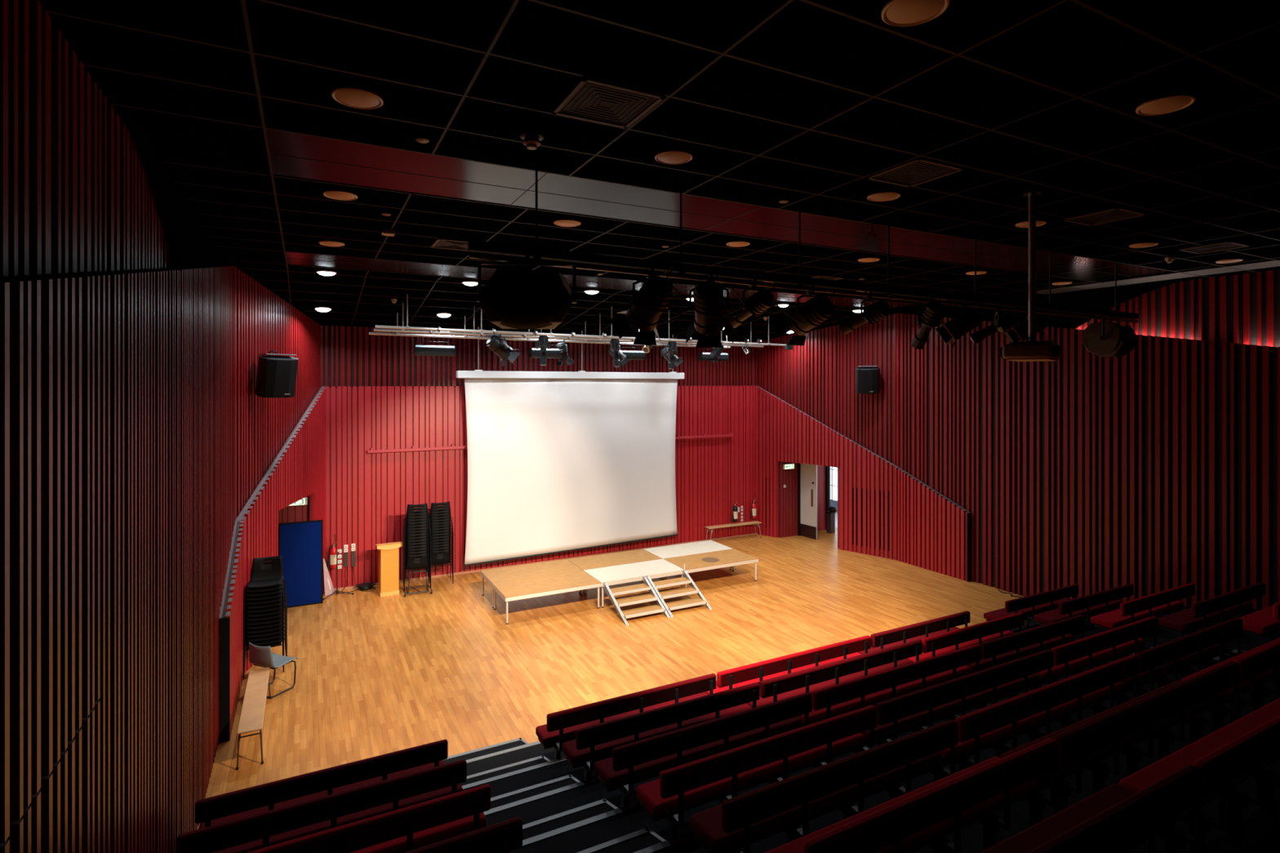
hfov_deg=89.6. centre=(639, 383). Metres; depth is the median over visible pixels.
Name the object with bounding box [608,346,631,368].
spotlight
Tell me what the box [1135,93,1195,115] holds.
recessed light
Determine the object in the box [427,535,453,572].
chair
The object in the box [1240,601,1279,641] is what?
upholstered bench
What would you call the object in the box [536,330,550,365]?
spotlight
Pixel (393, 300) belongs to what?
smoke detector
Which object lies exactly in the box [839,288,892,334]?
spotlight
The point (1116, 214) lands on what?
ceiling vent
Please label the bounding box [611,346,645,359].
batten
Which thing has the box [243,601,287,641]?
chair
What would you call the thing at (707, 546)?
deck
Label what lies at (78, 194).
wall
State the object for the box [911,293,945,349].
spotlight
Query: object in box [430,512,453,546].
chair
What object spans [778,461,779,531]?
wall
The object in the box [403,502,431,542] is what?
chair
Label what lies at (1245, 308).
wall
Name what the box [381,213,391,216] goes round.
cap
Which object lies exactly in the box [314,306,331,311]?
recessed light
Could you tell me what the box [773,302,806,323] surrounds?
cable
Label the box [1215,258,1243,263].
recessed light
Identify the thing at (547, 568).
deck
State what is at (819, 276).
ceiling vent
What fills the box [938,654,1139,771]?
upholstered bench
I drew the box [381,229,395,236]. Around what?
sensor
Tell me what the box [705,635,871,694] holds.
upholstered bench
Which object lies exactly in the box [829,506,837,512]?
bag
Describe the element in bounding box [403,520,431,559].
chair
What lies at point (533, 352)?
light fixture
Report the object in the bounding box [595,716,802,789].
seat cushion
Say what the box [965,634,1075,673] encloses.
seat cushion
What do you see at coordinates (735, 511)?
fire extinguisher
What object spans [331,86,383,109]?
recessed light
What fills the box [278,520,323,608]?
board
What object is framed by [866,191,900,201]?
recessed light
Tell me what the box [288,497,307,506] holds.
exit sign
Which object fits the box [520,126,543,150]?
smoke detector
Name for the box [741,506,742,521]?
socket plates
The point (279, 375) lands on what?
grille
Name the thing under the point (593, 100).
ceiling vent
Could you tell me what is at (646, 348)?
spotlight
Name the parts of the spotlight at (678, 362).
barn door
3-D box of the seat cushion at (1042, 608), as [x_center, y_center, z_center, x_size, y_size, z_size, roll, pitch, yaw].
[7.069,4.098,11.741,2.100,0.100,0.330,0,0,-27]
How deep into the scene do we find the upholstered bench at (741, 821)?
4.59 m
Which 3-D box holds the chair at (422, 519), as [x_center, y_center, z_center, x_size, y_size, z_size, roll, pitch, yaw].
[-5.044,3.413,14.590,0.582,0.814,0.494,0,0,-21]
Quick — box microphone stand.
[323,533,353,599]
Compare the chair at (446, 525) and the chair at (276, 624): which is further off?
the chair at (446, 525)
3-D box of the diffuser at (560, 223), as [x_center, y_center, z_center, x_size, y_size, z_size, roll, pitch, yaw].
[-0.853,-1.881,7.574,0.267,0.033,0.267,0,0,-27]
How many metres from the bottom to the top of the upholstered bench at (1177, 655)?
0.771 m
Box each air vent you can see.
[762,477,766,527]
[852,487,889,551]
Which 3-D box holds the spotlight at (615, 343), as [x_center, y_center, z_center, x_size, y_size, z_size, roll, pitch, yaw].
[-0.588,-0.820,15.401,0.264,0.828,0.270,0,0,16]
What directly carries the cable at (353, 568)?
on the floor
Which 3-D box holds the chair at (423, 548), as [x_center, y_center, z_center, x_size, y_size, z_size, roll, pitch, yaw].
[-5.044,4.073,14.590,0.582,0.814,0.494,0,0,-21]
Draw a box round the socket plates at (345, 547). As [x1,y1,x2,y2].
[343,544,347,566]
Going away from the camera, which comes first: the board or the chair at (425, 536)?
the board
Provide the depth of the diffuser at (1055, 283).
12.05 m
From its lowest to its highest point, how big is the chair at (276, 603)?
0.814 m
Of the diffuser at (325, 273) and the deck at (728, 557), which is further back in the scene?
the deck at (728, 557)
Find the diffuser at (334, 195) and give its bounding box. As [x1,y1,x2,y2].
[325,191,355,199]
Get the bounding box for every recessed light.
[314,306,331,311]
[315,270,337,275]
[318,240,344,246]
[322,190,357,200]
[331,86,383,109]
[436,312,451,317]
[462,280,477,285]
[553,218,581,226]
[583,289,599,293]
[654,149,693,164]
[726,240,750,246]
[777,303,789,307]
[852,309,863,312]
[857,257,879,262]
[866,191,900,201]
[881,0,949,26]
[965,271,986,275]
[1015,219,1046,227]
[1052,281,1071,284]
[1128,241,1158,248]
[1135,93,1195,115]
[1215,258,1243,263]
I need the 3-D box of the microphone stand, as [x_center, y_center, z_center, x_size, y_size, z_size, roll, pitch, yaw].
[-6.655,4.009,14.336,0.534,1.380,0.586,0,0,-5]
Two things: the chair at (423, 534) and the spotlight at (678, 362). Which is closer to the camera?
the chair at (423, 534)
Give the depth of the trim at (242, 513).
10.75 m
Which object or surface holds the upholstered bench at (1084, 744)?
on the tier at (971, 835)
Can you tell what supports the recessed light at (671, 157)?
in the ceiling
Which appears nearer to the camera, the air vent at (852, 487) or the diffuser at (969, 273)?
the diffuser at (969, 273)
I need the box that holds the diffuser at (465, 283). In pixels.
[462,282,477,285]
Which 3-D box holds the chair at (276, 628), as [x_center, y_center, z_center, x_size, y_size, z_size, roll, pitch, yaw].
[-6.166,4.031,10.628,0.582,0.814,0.494,0,0,-23]
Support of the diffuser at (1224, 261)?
attached to the recessed light at (1228, 260)
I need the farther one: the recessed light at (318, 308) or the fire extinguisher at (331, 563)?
the fire extinguisher at (331, 563)
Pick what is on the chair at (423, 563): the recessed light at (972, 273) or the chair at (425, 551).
the chair at (425, 551)
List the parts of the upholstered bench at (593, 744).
seat rail, backrest, panel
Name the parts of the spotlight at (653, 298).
barn door, barn door, barn door, barn door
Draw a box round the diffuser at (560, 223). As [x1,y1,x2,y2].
[555,220,578,226]
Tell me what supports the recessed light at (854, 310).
in the ceiling
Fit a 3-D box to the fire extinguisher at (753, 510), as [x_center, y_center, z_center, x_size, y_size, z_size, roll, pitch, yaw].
[3.505,3.853,19.920,0.169,0.594,0.222,0,0,19]
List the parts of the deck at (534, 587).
leg, leg, edge frame, leg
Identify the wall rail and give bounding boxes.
[367,432,733,453]
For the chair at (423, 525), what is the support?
on the chair at (425, 527)
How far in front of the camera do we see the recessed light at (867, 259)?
9.74 m
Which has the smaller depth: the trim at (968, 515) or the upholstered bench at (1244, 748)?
the upholstered bench at (1244, 748)
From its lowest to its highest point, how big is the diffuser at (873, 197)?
0.033 m
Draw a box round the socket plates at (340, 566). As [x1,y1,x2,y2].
[337,549,342,568]
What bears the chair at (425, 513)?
on the chair at (424, 516)
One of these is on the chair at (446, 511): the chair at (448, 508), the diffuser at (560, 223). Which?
the chair at (448, 508)
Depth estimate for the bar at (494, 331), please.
13.92 m
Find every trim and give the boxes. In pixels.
[218,386,970,618]
[218,617,230,742]
[797,462,838,536]
[825,466,829,529]
[829,466,830,507]
[911,320,1277,357]
[966,513,971,582]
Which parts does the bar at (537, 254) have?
hanging rod, hanging rod, hanging rod, hanging rod, hanging rod, hanging rod, hanging rod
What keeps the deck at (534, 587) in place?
on the floor
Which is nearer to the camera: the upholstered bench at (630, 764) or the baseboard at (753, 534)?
the upholstered bench at (630, 764)
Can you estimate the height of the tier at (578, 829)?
0.276 m
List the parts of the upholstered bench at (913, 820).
seat rail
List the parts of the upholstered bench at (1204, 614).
seat rail, backrest, panel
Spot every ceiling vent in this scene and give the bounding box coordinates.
[430,238,468,250]
[551,76,665,128]
[811,275,844,279]
[865,157,964,187]
[1062,207,1146,226]
[1178,241,1250,253]
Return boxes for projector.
[1000,190,1062,361]
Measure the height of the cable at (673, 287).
0.432 m
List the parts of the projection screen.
hanging rod, casing, hanging rod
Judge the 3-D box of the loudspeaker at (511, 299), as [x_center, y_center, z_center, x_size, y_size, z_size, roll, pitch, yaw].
[-0.977,-0.796,5.582,0.853,0.661,0.578,0,0,-5]
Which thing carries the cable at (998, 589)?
on the floor
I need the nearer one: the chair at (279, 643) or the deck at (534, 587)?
the chair at (279, 643)
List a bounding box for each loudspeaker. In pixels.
[255,350,297,398]
[476,253,576,328]
[855,363,879,394]
[1081,312,1137,357]
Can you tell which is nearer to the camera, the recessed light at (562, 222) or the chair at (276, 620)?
the recessed light at (562, 222)
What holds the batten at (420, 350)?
hanging from the bar at (464, 336)
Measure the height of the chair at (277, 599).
0.814 m
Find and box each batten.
[413,336,455,355]
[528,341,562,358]
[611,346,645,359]
[697,347,728,361]
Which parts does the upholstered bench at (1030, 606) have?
backrest, panel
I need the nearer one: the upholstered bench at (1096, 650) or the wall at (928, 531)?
the upholstered bench at (1096, 650)
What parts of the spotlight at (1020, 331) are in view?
barn door, barn door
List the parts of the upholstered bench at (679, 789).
seat rail, backrest, panel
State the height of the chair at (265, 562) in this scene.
0.814 m
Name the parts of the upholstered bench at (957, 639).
panel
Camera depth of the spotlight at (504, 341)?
15.04 m
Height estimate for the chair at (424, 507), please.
0.814 m
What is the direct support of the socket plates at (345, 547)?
attached to the wall at (368, 495)
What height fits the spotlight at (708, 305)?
0.773 m
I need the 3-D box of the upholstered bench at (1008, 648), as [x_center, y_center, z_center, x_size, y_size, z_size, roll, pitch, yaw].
[5.133,3.606,8.669,2.200,0.771,0.490,0,0,-27]
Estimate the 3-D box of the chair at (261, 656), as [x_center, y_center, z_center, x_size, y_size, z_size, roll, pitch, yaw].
[-5.631,4.301,9.862,0.521,0.794,0.509,0,0,21]
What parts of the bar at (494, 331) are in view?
hanging rod, hanging rod, hanging rod, hanging rod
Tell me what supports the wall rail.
attached to the wall at (368, 495)
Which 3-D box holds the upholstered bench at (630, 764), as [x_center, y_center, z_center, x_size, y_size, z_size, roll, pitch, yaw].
[0.684,3.606,6.370,2.265,0.771,0.490,0,0,-27]
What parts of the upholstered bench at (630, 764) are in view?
seat rail, backrest, panel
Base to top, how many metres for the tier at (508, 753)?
0.206 m
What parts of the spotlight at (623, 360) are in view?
barn door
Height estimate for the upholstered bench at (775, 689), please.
0.771 m
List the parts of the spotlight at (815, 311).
barn door, barn door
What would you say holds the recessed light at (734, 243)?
in the ceiling
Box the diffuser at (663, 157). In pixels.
[657,151,689,163]
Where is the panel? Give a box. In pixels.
[323,558,334,595]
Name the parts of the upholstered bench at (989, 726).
seat rail, backrest, panel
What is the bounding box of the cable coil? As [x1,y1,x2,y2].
[355,582,375,590]
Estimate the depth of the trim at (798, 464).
19.95 m
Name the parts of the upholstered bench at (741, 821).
seat rail, panel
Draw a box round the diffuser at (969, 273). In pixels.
[968,271,985,275]
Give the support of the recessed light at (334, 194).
in the ceiling
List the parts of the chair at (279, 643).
leg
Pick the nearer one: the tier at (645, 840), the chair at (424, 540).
the tier at (645, 840)
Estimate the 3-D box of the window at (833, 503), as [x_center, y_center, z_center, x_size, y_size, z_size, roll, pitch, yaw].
[7.939,4.530,22.788,0.070,0.340,6.800,0,0,-27]
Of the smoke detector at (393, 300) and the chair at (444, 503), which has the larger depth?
the chair at (444, 503)
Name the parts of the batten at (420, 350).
panel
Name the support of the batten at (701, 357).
hanging from the bar at (464, 336)
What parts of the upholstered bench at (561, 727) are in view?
seat rail, backrest, panel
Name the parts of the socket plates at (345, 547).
connector panel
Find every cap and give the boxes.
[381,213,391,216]
[415,137,429,142]
[778,200,788,203]
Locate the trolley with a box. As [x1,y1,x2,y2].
[404,570,432,596]
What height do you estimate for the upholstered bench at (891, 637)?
0.771 m
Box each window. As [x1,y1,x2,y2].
[830,466,837,501]
[830,500,837,510]
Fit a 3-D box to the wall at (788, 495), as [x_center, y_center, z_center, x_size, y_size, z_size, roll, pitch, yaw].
[5.119,3.350,20.284,2.000,2.700,0.300,0,0,-27]
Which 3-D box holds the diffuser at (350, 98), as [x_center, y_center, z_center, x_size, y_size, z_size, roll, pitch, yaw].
[-1.868,-1.881,4.269,0.267,0.033,0.267,0,0,-27]
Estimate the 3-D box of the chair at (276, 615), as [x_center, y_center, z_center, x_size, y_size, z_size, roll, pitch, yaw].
[-6.166,3.833,10.628,0.582,0.814,0.494,0,0,-23]
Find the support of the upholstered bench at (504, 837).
on the tier at (578, 829)
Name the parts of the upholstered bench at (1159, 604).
seat rail, backrest, panel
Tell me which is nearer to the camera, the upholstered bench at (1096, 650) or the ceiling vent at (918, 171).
the ceiling vent at (918, 171)
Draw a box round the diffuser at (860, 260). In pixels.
[859,258,878,262]
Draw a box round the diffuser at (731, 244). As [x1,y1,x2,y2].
[728,242,748,246]
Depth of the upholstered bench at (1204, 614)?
9.07 m
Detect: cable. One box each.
[340,567,357,593]
[353,568,375,591]
[657,280,684,324]
[730,287,746,317]
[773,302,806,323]
[998,589,1022,597]
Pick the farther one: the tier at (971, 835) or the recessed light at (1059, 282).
the recessed light at (1059, 282)
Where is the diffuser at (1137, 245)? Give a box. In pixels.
[1132,243,1155,248]
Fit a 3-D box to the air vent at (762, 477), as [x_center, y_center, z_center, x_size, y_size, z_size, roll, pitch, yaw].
[3.881,3.675,20.024,0.380,1.550,0.005,0,0,43]
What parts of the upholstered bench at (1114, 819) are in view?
panel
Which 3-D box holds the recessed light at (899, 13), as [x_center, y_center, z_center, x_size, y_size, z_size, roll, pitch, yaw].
[1.383,-1.881,3.248,0.316,0.033,0.316,0,0,-27]
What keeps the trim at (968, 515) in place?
attached to the wall at (928, 531)
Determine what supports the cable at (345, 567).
on the floor
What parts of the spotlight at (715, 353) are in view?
barn door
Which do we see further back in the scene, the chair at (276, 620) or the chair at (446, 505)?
the chair at (446, 505)
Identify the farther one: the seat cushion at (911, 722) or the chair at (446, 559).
the chair at (446, 559)
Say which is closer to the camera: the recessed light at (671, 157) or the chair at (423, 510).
the recessed light at (671, 157)
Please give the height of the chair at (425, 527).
0.814 m
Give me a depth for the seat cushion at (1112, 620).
9.87 m
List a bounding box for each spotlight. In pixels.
[485,333,520,366]
[499,336,511,362]
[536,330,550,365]
[555,338,574,365]
[608,264,675,345]
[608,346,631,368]
[609,338,620,367]
[641,344,652,352]
[660,346,683,367]
[665,335,678,368]
[685,269,733,347]
[706,339,724,364]
[726,276,777,328]
[742,344,750,355]
[771,282,836,345]
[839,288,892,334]
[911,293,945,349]
[934,298,985,349]
[968,302,1019,344]
[1004,307,1048,343]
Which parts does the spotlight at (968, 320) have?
barn door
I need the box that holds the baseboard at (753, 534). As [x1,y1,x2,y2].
[333,533,757,591]
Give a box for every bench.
[177,759,466,852]
[195,739,448,829]
[235,666,271,770]
[247,784,490,852]
[404,817,522,852]
[535,673,716,759]
[562,682,759,780]
[595,693,812,807]
[636,705,876,839]
[689,720,958,852]
[704,520,761,540]
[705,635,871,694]
[746,640,922,708]
[764,737,1058,852]
[797,644,982,726]
[857,610,970,654]
[860,649,1053,746]
[907,613,1023,662]
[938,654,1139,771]
[965,614,1085,673]
[980,764,1202,852]
[983,584,1079,631]
[1000,661,1239,813]
[1033,583,1133,625]
[1035,616,1158,684]
[1090,583,1195,630]
[1119,697,1279,852]
[1120,617,1242,697]
[1158,582,1266,635]
[1181,637,1279,723]
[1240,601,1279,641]
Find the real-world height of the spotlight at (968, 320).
0.635 m
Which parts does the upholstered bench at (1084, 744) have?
seat rail, backrest, panel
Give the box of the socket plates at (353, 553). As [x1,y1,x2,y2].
[351,543,355,566]
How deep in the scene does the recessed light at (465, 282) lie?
11.95 m
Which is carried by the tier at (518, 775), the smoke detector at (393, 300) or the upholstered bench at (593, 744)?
the upholstered bench at (593, 744)
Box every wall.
[0,0,177,279]
[0,265,320,852]
[124,111,229,268]
[222,386,325,737]
[278,495,309,523]
[320,325,756,386]
[324,386,756,588]
[756,313,1279,609]
[756,386,969,581]
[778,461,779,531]
[779,461,825,537]
[899,277,1196,328]
[1075,269,1279,346]
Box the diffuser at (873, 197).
[869,193,897,200]
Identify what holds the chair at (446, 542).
on the chair at (447, 544)
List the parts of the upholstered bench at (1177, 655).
seat rail, backrest, panel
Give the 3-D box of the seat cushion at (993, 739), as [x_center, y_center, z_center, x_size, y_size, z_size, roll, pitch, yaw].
[3.660,3.098,6.096,2.700,0.100,0.330,0,0,-27]
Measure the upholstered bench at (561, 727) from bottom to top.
0.771 m
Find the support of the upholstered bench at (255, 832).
on the tier at (518, 775)
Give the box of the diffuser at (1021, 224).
[1017,222,1044,227]
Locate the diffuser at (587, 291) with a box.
[585,290,598,293]
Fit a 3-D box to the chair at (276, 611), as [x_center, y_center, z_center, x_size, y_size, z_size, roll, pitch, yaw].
[-6.166,3.767,10.628,0.582,0.814,0.494,0,0,-23]
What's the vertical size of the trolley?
0.510 m
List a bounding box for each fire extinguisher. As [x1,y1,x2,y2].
[326,541,337,568]
[731,502,737,521]
[750,498,756,518]
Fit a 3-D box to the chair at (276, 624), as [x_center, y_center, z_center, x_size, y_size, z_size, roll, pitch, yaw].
[-6.166,3.965,10.628,0.582,0.814,0.494,0,0,-23]
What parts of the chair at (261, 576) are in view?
leg, leg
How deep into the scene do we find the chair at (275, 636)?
10.44 m
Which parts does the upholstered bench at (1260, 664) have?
seat rail, backrest, panel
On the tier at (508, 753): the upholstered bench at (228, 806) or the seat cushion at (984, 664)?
the upholstered bench at (228, 806)
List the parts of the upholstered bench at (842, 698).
panel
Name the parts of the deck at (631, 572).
leg, edge frame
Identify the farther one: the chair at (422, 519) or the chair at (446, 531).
the chair at (446, 531)
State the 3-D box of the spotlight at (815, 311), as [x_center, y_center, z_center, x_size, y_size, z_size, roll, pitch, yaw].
[1.840,-0.783,7.204,0.483,0.684,0.664,0,0,-27]
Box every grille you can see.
[263,359,297,397]
[479,272,571,328]
[857,369,877,393]
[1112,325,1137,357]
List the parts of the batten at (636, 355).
panel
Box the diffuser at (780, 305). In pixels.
[778,304,787,307]
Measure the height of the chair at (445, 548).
0.814 m
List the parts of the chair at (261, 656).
frame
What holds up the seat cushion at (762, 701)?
on the upholstered bench at (775, 689)
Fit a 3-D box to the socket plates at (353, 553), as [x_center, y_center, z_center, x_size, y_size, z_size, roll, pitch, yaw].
[-6.607,3.934,14.848,0.069,0.515,0.046,0,0,-27]
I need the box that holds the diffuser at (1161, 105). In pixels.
[1140,97,1191,114]
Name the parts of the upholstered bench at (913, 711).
seat rail, panel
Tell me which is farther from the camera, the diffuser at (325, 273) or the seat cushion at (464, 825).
the diffuser at (325, 273)
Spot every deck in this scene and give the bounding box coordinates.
[480,559,582,608]
[492,570,601,624]
[566,549,662,593]
[583,559,684,608]
[644,540,732,580]
[663,548,758,587]
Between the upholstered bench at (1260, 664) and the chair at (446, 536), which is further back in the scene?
the chair at (446, 536)
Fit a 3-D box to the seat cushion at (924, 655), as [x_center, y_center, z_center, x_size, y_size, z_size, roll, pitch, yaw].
[4.697,3.848,9.513,2.200,0.100,0.330,0,0,-27]
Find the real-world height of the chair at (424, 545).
0.814 m
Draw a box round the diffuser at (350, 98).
[335,89,379,107]
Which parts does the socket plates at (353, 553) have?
connector panel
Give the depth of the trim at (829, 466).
20.87 m
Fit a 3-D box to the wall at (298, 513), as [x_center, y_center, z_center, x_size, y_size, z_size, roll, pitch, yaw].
[-7.693,3.450,13.590,1.310,2.500,0.070,0,0,-27]
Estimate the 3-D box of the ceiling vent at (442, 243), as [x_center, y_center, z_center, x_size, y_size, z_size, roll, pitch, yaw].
[-2.501,-1.891,8.782,0.580,0.012,0.580,0,0,-27]
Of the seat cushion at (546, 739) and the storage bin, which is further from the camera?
the storage bin
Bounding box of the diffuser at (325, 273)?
[317,271,335,275]
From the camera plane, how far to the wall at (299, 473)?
11.67 m
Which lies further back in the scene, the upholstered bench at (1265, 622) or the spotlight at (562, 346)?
the spotlight at (562, 346)
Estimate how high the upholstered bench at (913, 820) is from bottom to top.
0.771 m
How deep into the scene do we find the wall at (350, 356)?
16.19 m
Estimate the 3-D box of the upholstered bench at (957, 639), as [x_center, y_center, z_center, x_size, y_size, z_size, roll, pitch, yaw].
[4.733,3.856,9.442,2.200,0.771,0.490,0,0,-27]
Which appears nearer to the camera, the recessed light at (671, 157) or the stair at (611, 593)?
the recessed light at (671, 157)
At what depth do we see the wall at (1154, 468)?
13.30 m
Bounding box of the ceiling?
[38,0,1279,342]
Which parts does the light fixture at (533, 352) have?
panel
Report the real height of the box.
0.331 m
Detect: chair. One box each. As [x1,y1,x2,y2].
[243,555,287,616]
[243,560,287,620]
[243,564,287,624]
[243,587,287,628]
[243,591,287,632]
[243,597,287,636]
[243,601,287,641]
[243,605,287,645]
[243,608,287,649]
[243,613,287,653]
[243,617,287,657]
[243,621,287,662]
[243,625,287,666]
[243,629,287,670]
[243,633,287,674]
[243,637,287,678]
[248,642,297,698]
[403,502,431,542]
[403,506,431,544]
[403,509,431,547]
[403,511,431,551]
[403,515,431,553]
[403,517,431,556]
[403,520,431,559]
[403,524,431,562]
[403,526,431,565]
[403,529,431,568]
[403,532,431,571]
[403,535,431,574]
[403,538,431,577]
[403,541,431,580]
[403,544,431,583]
[403,546,431,586]
[403,550,431,589]
[403,553,431,592]
[426,546,453,583]
[426,549,453,586]
[427,532,453,568]
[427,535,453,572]
[427,537,453,575]
[427,540,453,577]
[427,543,453,581]
[428,501,453,536]
[429,504,453,538]
[430,506,453,541]
[430,510,453,544]
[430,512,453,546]
[430,515,453,550]
[430,518,453,552]
[430,520,453,555]
[431,524,453,558]
[431,526,453,561]
[431,529,453,564]
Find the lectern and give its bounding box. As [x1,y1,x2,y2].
[374,542,403,597]
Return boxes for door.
[800,463,817,539]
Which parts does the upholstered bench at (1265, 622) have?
seat rail, backrest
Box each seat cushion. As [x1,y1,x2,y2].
[213,783,462,852]
[351,812,485,852]
[535,692,707,746]
[562,703,751,765]
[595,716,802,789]
[636,733,865,818]
[705,652,861,694]
[746,658,912,708]
[797,665,971,725]
[857,626,959,654]
[860,673,1040,742]
[907,630,1014,662]
[938,682,1123,762]
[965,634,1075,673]
[980,783,1173,852]
[983,598,1067,620]
[1000,680,1219,786]
[1033,600,1124,624]
[1035,638,1145,681]
[1090,600,1184,629]
[1120,642,1226,690]
[1158,601,1253,632]
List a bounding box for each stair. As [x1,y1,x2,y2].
[602,576,670,626]
[645,569,711,617]
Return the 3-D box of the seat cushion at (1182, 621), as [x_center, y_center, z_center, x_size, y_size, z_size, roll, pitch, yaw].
[8.271,3.348,9.413,2.100,0.100,0.330,0,0,-27]
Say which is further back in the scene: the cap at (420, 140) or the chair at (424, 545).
the chair at (424, 545)
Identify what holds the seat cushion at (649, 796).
on the upholstered bench at (679, 789)
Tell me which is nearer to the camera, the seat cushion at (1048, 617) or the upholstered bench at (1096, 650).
the upholstered bench at (1096, 650)
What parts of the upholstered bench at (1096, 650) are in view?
seat rail, backrest, panel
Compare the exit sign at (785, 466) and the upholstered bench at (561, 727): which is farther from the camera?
the exit sign at (785, 466)
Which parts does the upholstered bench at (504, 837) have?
panel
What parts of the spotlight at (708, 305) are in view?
barn door, barn door, barn door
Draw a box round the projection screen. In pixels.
[456,326,684,566]
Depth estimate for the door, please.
19.67 m
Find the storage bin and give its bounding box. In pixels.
[826,511,835,533]
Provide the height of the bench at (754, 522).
0.460 m
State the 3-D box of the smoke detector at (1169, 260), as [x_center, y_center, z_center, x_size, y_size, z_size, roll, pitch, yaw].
[7.944,-1.856,9.677,0.110,0.082,0.110,0,0,-27]
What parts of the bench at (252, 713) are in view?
leg, leg, leg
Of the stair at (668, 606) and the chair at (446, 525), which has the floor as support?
the stair at (668, 606)
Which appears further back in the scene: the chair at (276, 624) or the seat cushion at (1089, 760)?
the chair at (276, 624)
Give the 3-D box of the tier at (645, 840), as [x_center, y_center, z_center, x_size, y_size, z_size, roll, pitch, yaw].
[3.940,3.632,6.588,15.050,0.276,1.211,0,0,-27]
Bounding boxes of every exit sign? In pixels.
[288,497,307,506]
[782,463,795,469]
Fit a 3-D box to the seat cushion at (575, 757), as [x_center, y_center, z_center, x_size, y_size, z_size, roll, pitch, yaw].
[0.248,3.848,7.214,2.265,0.100,0.330,0,0,-27]
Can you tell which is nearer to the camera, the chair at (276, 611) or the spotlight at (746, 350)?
the chair at (276, 611)
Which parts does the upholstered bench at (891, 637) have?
panel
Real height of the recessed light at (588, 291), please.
0.063 m
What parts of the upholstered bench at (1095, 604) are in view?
seat rail, backrest, panel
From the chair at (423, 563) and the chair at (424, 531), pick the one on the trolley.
the chair at (423, 563)
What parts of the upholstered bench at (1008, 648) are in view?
backrest, panel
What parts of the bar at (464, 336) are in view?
hanging rod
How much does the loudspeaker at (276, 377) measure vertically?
0.833 m
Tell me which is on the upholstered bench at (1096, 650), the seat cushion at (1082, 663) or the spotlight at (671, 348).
the seat cushion at (1082, 663)
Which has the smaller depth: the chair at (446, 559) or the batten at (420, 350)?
the batten at (420, 350)
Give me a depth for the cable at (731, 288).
6.69 m
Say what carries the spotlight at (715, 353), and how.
hanging from the bar at (430, 332)
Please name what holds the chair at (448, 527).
on the chair at (446, 531)
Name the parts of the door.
kick plate, push plate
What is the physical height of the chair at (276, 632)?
0.814 m
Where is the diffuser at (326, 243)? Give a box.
[320,241,342,246]
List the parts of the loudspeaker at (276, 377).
plate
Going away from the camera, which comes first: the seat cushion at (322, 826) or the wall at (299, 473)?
the seat cushion at (322, 826)
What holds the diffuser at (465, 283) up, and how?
attached to the recessed light at (465, 282)
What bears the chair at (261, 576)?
on the chair at (265, 562)
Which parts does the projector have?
casing, plate, mount plate, vent panel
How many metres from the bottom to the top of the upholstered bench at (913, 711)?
0.771 m
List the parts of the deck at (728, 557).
edge frame, leg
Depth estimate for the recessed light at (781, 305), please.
15.33 m
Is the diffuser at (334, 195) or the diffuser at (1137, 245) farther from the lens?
the diffuser at (1137, 245)
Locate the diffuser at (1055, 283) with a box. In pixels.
[1054,282,1071,284]
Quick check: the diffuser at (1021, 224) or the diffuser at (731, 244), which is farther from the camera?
the diffuser at (731, 244)
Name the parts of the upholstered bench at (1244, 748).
seat rail, backrest, panel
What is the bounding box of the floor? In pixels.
[197,511,1022,829]
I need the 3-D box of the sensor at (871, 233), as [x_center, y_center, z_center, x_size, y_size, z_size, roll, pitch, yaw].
[2.795,-1.827,7.770,0.050,0.146,0.112,0,0,-45]
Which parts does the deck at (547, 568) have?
leg, edge frame, leg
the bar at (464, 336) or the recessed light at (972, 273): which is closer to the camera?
the recessed light at (972, 273)
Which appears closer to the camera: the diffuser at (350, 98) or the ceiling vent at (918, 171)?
the diffuser at (350, 98)
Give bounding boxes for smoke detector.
[391,298,396,303]
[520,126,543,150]
[1164,257,1173,262]
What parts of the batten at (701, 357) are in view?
panel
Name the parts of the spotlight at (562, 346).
barn door, barn door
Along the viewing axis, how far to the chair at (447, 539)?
15.08 m
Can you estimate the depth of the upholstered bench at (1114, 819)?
3.61 m
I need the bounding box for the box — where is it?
[784,337,792,349]
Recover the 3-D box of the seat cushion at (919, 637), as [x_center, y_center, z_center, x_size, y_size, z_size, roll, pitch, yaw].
[4.288,4.098,10.304,2.200,0.100,0.330,0,0,-27]
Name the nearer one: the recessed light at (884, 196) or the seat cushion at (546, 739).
the recessed light at (884, 196)
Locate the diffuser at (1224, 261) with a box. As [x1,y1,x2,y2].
[1217,259,1240,263]
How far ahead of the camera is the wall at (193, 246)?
6.33 m
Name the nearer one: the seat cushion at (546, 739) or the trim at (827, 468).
the seat cushion at (546, 739)
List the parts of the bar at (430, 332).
hanging rod, hanging rod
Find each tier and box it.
[443,619,1037,776]
[461,617,1095,798]
[483,605,1188,826]
[514,608,1259,852]
[577,630,1279,852]
[910,648,1278,852]
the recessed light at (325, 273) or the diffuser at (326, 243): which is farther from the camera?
the recessed light at (325, 273)
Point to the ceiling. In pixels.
(799, 102)
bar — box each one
[368,312,730,348]
[373,302,763,347]
[375,293,786,346]
[467,168,1138,322]
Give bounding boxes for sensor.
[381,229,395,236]
[866,226,877,238]
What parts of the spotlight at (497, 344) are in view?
barn door, barn door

